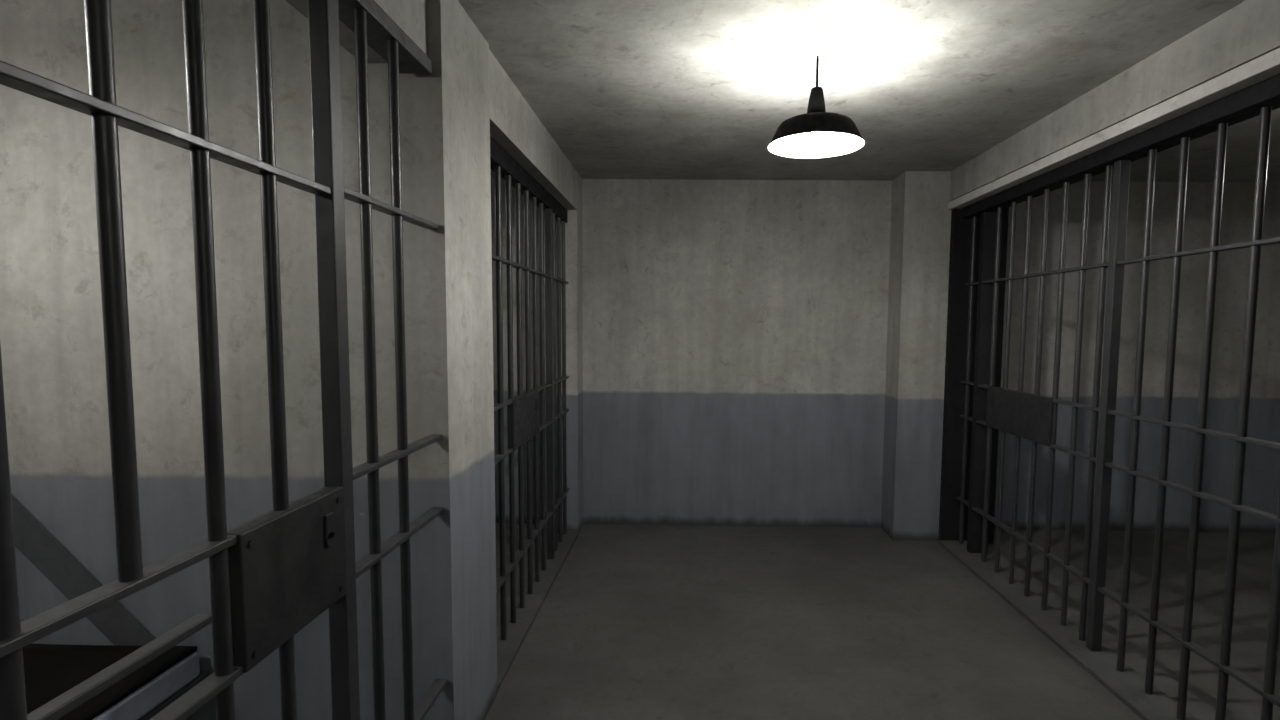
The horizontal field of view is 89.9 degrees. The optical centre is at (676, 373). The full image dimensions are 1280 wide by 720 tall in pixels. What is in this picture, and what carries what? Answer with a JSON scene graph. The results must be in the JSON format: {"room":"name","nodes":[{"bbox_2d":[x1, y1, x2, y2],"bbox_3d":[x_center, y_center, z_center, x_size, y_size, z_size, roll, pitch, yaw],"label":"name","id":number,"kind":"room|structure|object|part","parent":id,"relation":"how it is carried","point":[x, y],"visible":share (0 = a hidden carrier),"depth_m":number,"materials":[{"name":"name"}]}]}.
{"room":"prison interior","nodes":[
{"label":"prison interior","id":0,"kind":"room"},
{"bbox_2d":[0,0,582,719],"bbox_3d":[-1.751,0.097,1.750,1.948,2.715,6.620,1,4,1],"label":"wall","id":1,"kind":"structure","parent":0,"point":[52,335],"depth_m":2.17,"materials":[{"name":"paint"}]},
{"bbox_2d":[0,0,359,719],"bbox_3d":[-0.826,0.321,0.834,0.054,2.370,1.489,1,4,1],"label":"door","id":2,"kind":"structure","parent":1,"relation":"in","point":[274,572],"depth_m":1.16,"materials":[{"name":"paint"}]},
{"bbox_3d":[-0.842,0.470,0.643,0.028,0.016,0.985,1,4,1],"label":"rail","id":3,"kind":"part","parent":2,"relation":"part of","materials":[{"name":"grey metal"}]},
{"bbox_3d":[-0.832,0.330,0.835,0.041,0.016,1.389,1,4,1],"label":"rail","id":4,"kind":"part","parent":2,"relation":"part of","materials":[{"name":"grey metal"}]},
{"bbox_3d":[-0.826,-0.368,0.782,0.041,0.016,1.389,1,4,1],"label":"rail","id":5,"kind":"part","parent":2,"relation":"part of","materials":[{"name":"grey metal"}]},
{"bbox_3d":[-0.834,0.580,0.854,0.041,0.016,1.389,1,4,1],"label":"rail","id":6,"kind":"part","parent":2,"relation":"part of","materials":[{"name":"grey metal"}]},
{"bbox_3d":[-0.816,0.414,1.360,0.036,0.266,0.354,1,4,1],"label":"lock plate","id":7,"kind":"part","parent":2,"relation":"part of","materials":[{"name":"metal"}]},
{"bbox_2d":[338,0,431,73],"bbox_3d":[-0.851,-0.903,1.010,0.103,0.045,2.085,1,4,1],"label":"trim","id":8,"kind":"structure","parent":1,"relation":"attached to","point":[381,28],"depth_m":1.80,"materials":[{"name":"metal"}]},
{"bbox_2d":[492,166,554,639],"bbox_3d":[-0.844,0.146,3.504,0.054,2.315,1.500,1,4,1],"label":"door","id":9,"kind":"structure","parent":1,"relation":"in","point":[523,425],"depth_m":3.56,"materials":[{"name":"paint"}]},
{"bbox_3d":[-0.844,-0.574,3.450,0.041,0.016,1.400,1,4,1],"label":"rail","id":10,"kind":"part","parent":9,"relation":"part of","materials":[{"name":"grey metal"}]},
{"bbox_3d":[-0.852,0.373,3.522,0.041,0.016,1.400,1,4,1],"label":"rail","id":11,"kind":"part","parent":9,"relation":"part of","materials":[{"name":"grey metal"}]},
{"bbox_3d":[-0.850,0.124,3.503,0.041,0.016,1.400,1,4,1],"label":"rail","id":12,"kind":"part","parent":9,"relation":"part of","materials":[{"name":"grey metal"}]},
{"bbox_3d":[-0.841,0.245,3.537,0.036,0.266,0.550,1,4,1],"label":"lock plate","id":13,"kind":"part","parent":9,"relation":"part of","materials":[{"name":"metal"}]},
{"bbox_3d":[-0.856,0.982,3.568,0.041,0.016,1.400,1,4,1],"label":"rail","id":14,"kind":"part","parent":9,"relation":"part of","materials":[{"name":"grey metal"}]},
{"bbox_2d":[490,136,567,222],"bbox_3d":[-0.856,-1.079,3.660,0.070,0.095,2.145,1,4,1],"label":"trim","id":15,"kind":"structure","parent":1,"relation":"attached to","point":[499,156],"depth_m":3.45,"materials":[{"name":"black metal"}]},
{"bbox_2d":[497,530,578,689],"bbox_3d":[-0.823,1.295,3.839,0.124,0.025,2.145,1,4,1],"label":"trim","id":16,"kind":"structure","parent":1,"relation":"attached to","point":[507,650],"depth_m":3.54,"materials":[{"name":"concrete"}]},
{"bbox_2d":[553,213,569,550],"bbox_3d":[-0.834,0.068,4.539,0.041,2.315,0.565,1,4,1],"label":"panel","id":17,"kind":"object","parent":16,"relation":"on","point":[561,372],"visible":0.8,"depth_m":4.57,"materials":[{"name":"paint"}]},
{"bbox_3d":[-0.828,-0.652,4.484,0.041,0.016,0.565,1,4,1],"label":"rail","id":18,"kind":"part","parent":17,"relation":"part of","materials":[{"name":"grey metal"}]},
{"bbox_3d":[-0.836,0.295,4.556,0.041,0.016,0.565,1,4,1],"label":"rail","id":19,"kind":"part","parent":17,"relation":"part of","materials":[{"name":"grey metal"}]},
{"bbox_3d":[-0.834,0.046,4.537,0.041,0.016,0.565,1,4,1],"label":"rail","id":20,"kind":"part","parent":17,"relation":"part of","materials":[{"name":"grey metal"}]},
{"bbox_3d":[-0.840,0.903,4.602,0.041,0.016,0.565,1,4,1],"label":"rail","id":21,"kind":"part","parent":17,"relation":"part of","materials":[{"name":"grey metal"}]},
{"bbox_2d":[458,0,1279,181],"bbox_3d":[1.161,-1.330,1.597,8.150,0.200,7.020,1,4,1],"label":"ceiling","id":22,"kind":"structure","parent":0,"point":[625,89],"depth_m":2.82,"materials":[{"name":"concrete"}]},
{"bbox_2d":[768,51,864,157],"bbox_3d":[0.579,-1.109,2.648,0.392,0.409,0.392,1,4,1],"label":"pendant lamp","id":23,"kind":"object","parent":22,"relation":"hanging from","point":[816,133],"visible":1,"depth_m":2.63,"materials":[{"name":"black metal"}]},
{"bbox_3d":[0.578,-0.975,2.659,0.066,0.140,0.066,1,4,1],"label":"bulb","id":24,"kind":"part","parent":23,"relation":"part of","materials":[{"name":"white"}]},
{"bbox_3d":[0.578,-1.003,2.656,0.392,0.116,0.392,1,4,1],"label":"lamp shade","id":25,"kind":"part","parent":23,"relation":"part of","materials":[{"name":"black metal"}]},
{"bbox_3d":[0.580,-1.244,2.638,0.010,0.139,0.010,1,4,1],"label":"cord","id":26,"kind":"part","parent":23,"relation":"part of","materials":[{"name":"black plastic"}]},
{"bbox_2d":[485,523,1279,719],"bbox_3d":[1.138,1.576,1.817,8.150,0.200,7.020,1,4,1],"label":"floor","id":27,"kind":"structure","parent":0,"point":[636,622],"depth_m":3.40,"materials":[{"name":"concrete"}]},
{"bbox_3d":[-0.871,1.494,1.197,0.110,0.025,2.135,1,4,1],"label":"trim","id":28,"kind":"structure","parent":27,"relation":"on","visible":0},
{"bbox_2d":[344,8,446,719],"bbox_3d":[-0.816,0.243,1.874,0.041,2.370,0.585,1,4,1],"label":"bars","id":29,"kind":"object","parent":28,"relation":"on","point":[378,550],"visible":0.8,"depth_m":1.77,"materials":[{"name":"paint"}]},
{"bbox_3d":[-0.810,-0.462,1.821,0.041,0.016,0.585,1,4,1],"label":"rail","id":30,"kind":"part","parent":29,"relation":"part of","materials":[{"name":"grey metal"}]},
{"bbox_3d":[-0.816,0.236,1.873,0.041,0.016,0.585,1,4,1],"label":"rail","id":31,"kind":"part","parent":29,"relation":"part of","materials":[{"name":"grey metal"}]},
{"bbox_3d":[-0.818,0.485,1.892,0.041,0.016,0.585,1,4,1],"label":"rail","id":32,"kind":"part","parent":29,"relation":"part of","materials":[{"name":"grey metal"}]},
{"bbox_3d":[-0.823,1.093,1.938,0.041,0.016,0.585,1,4,1],"label":"rail","id":33,"kind":"part","parent":29,"relation":"part of","materials":[{"name":"grey metal"}]},
{"bbox_2d":[491,179,1279,532],"bbox_3d":[1.202,-0.134,5.106,8.150,2.715,0.200,1,4,1],"label":"wall","id":34,"kind":"structure","parent":0,"point":[735,331],"depth_m":5.00,"materials":[{"name":"paint"}]},
{"bbox_2d":[881,171,950,540],"bbox_3d":[1.925,-0.108,4.846,0.575,2.715,0.300,1,4,1],"label":"wall pillar","id":35,"kind":"structure","parent":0,"point":[920,233],"depth_m":4.72,"materials":[{"name":"paint"}]},
{"bbox_2d":[950,0,1279,200],"bbox_3d":[3.467,0.156,1.523,3.110,2.715,6.320,1,4,1],"label":"wall","id":36,"kind":"structure","parent":0,"point":[1248,31],"depth_m":2.67,"materials":[{"name":"paint"}]},
{"bbox_2d":[938,207,1008,543],"bbox_3d":[2.165,0.034,4.677,0.388,2.460,0.052,1,4,1],"label":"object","id":37,"kind":"structure","parent":36,"relation":"attached to","point":[961,228],"depth_m":4.65,"materials":[{"name":"black metal"}]},
{"bbox_2d":[967,160,1130,651],"bbox_3d":[2.108,0.135,3.736,0.133,2.350,1.405,1,4,1],"label":"door","id":38,"kind":"structure","parent":36,"relation":"in","point":[1032,417],"depth_m":3.52,"materials":[{"name":"paint"}]},
{"bbox_3d":[2.066,0.243,3.869,0.036,0.266,0.743,1,4,1],"label":"lock plate","id":39,"kind":"part","parent":38,"relation":"part of","materials":[{"name":"metal"}]},
{"bbox_3d":[2.067,0.987,3.801,0.041,0.016,1.305,1,4,1],"label":"rail","id":40,"kind":"part","parent":38,"relation":"part of","materials":[{"name":"grey metal"}]},
{"bbox_3d":[2.072,0.379,3.755,0.041,0.016,1.305,1,4,1],"label":"rail","id":41,"kind":"part","parent":38,"relation":"part of","materials":[{"name":"grey metal"}]},
{"bbox_3d":[2.074,0.130,3.736,0.041,0.016,1.305,1,4,1],"label":"rail","id":42,"kind":"part","parent":38,"relation":"part of","materials":[{"name":"grey metal"}]},
{"bbox_3d":[2.080,-0.568,3.683,0.041,0.016,1.305,1,4,1],"label":"rail","id":43,"kind":"part","parent":38,"relation":"part of","materials":[{"name":"grey metal"}]},
{"bbox_2d":[939,540,1198,719],"bbox_3d":[2.017,1.391,2.866,0.205,0.025,3.768,1,4,1],"label":"floor sill","id":44,"kind":"structure","parent":36,"relation":"attached to","point":[1128,686],"depth_m":3.20,"materials":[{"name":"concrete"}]},
{"bbox_2d":[956,216,977,543],"bbox_3d":[2.087,0.073,4.548,0.041,2.350,0.213,1,4,1],"label":"panel","id":45,"kind":"object","parent":44,"relation":"on","point":[963,501],"visible":0.81,"depth_m":4.57,"materials":[{"name":"paint"}]},
{"bbox_3d":[2.080,0.926,4.613,0.041,0.016,0.213,1,4,1],"label":"rail","id":46,"kind":"part","parent":45,"relation":"part of","materials":[{"name":"grey metal"}]},
{"bbox_3d":[2.085,0.318,4.567,0.041,0.016,0.213,1,4,1],"label":"rail","id":47,"kind":"part","parent":45,"relation":"part of","materials":[{"name":"grey metal"}]},
{"bbox_3d":[2.087,0.068,4.548,0.041,0.016,0.213,1,4,1],"label":"rail","id":48,"kind":"part","parent":45,"relation":"part of","materials":[{"name":"grey metal"}]},
{"bbox_3d":[2.092,-0.630,4.495,0.041,0.016,0.213,1,4,1],"label":"rail","id":49,"kind":"part","parent":45,"relation":"part of","materials":[{"name":"grey metal"}]},
{"bbox_2d":[1098,106,1279,719],"bbox_3d":[2.047,0.269,1.965,0.041,2.350,2.140,1,4,1],"label":"bars","id":50,"kind":"object","parent":44,"relation":"on","point":[1267,690],"visible":1,"depth_m":2.50,"materials":[{"name":"paint"}]},
{"bbox_3d":[2.040,1.121,2.029,0.041,0.016,2.140,1,4,1],"label":"rail","id":51,"kind":"part","parent":50,"relation":"part of","materials":[{"name":"grey metal"}]},
{"bbox_3d":[2.045,0.513,1.983,0.041,0.016,2.140,1,4,1],"label":"rail","id":52,"kind":"part","parent":50,"relation":"part of","materials":[{"name":"grey metal"}]},
{"bbox_3d":[2.047,0.264,1.964,0.041,0.016,2.140,1,4,1],"label":"rail","id":53,"kind":"part","parent":50,"relation":"part of","materials":[{"name":"grey metal"}]},
{"bbox_3d":[2.053,-0.434,1.911,0.041,0.016,2.140,1,4,1],"label":"rail","id":54,"kind":"part","parent":50,"relation":"part of","materials":[{"name":"grey metal"}]},
{"bbox_2d":[948,48,1279,209],"bbox_3d":[1.963,-1.060,2.708,0.074,0.053,3.820,1,4,1],"label":"trim","id":55,"kind":"structure","parent":36,"relation":"attached to","point":[1266,66],"depth_m":2.65,"materials":[{"name":"grey metal"}]},
{"bbox_2d":[962,74,1279,217],"bbox_3d":[2.064,-1.007,2.684,0.120,0.085,3.768,1,4,1],"label":"top beam","id":56,"kind":"structure","parent":36,"relation":"attached to","point":[1242,105],"depth_m":2.73,"materials":[{"name":"black metal"}]},
{"bbox_3d":[-2.825,0.087,1.765,0.200,2.715,6.620,1,4,1],"label":"wall","id":57,"kind":"structure","parent":0,"visible":0},
{"bbox_2d":[11,494,208,719],"bbox_3d":[-2.191,0.599,1.273,1.092,1.178,1.881,1,4,1],"label":"bed frame","id":58,"kind":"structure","parent":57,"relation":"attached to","point":[33,540],"depth_m":2.20,"materials":[{"name":"metal"}]},
{"bbox_2d":[93,651,199,719],"bbox_3d":[-2.189,1.063,1.310,1.064,0.092,1.825,1,4,1],"label":"mattress","id":59,"kind":"object","parent":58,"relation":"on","point":[140,702],"visible":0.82,"depth_m":2.02,"materials":[{"name":"grey fabric"}]},
{"bbox_2d":[22,643,196,719],"bbox_3d":[-2.187,1.008,1.309,1.046,0.017,1.811,1,4,1],"label":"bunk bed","id":60,"kind":"object","parent":59,"relation":"on","point":[50,670],"visible":0.6,"depth_m":2.04,"materials":[{"name":"black metal"}]},
{"bbox_3d":[-2.195,1.147,1.315,1.092,0.078,1.881,1,4,1],"label":"frame","id":61,"kind":"part","parent":58,"relation":"part of","materials":[{"name":"metal"}]}
]}

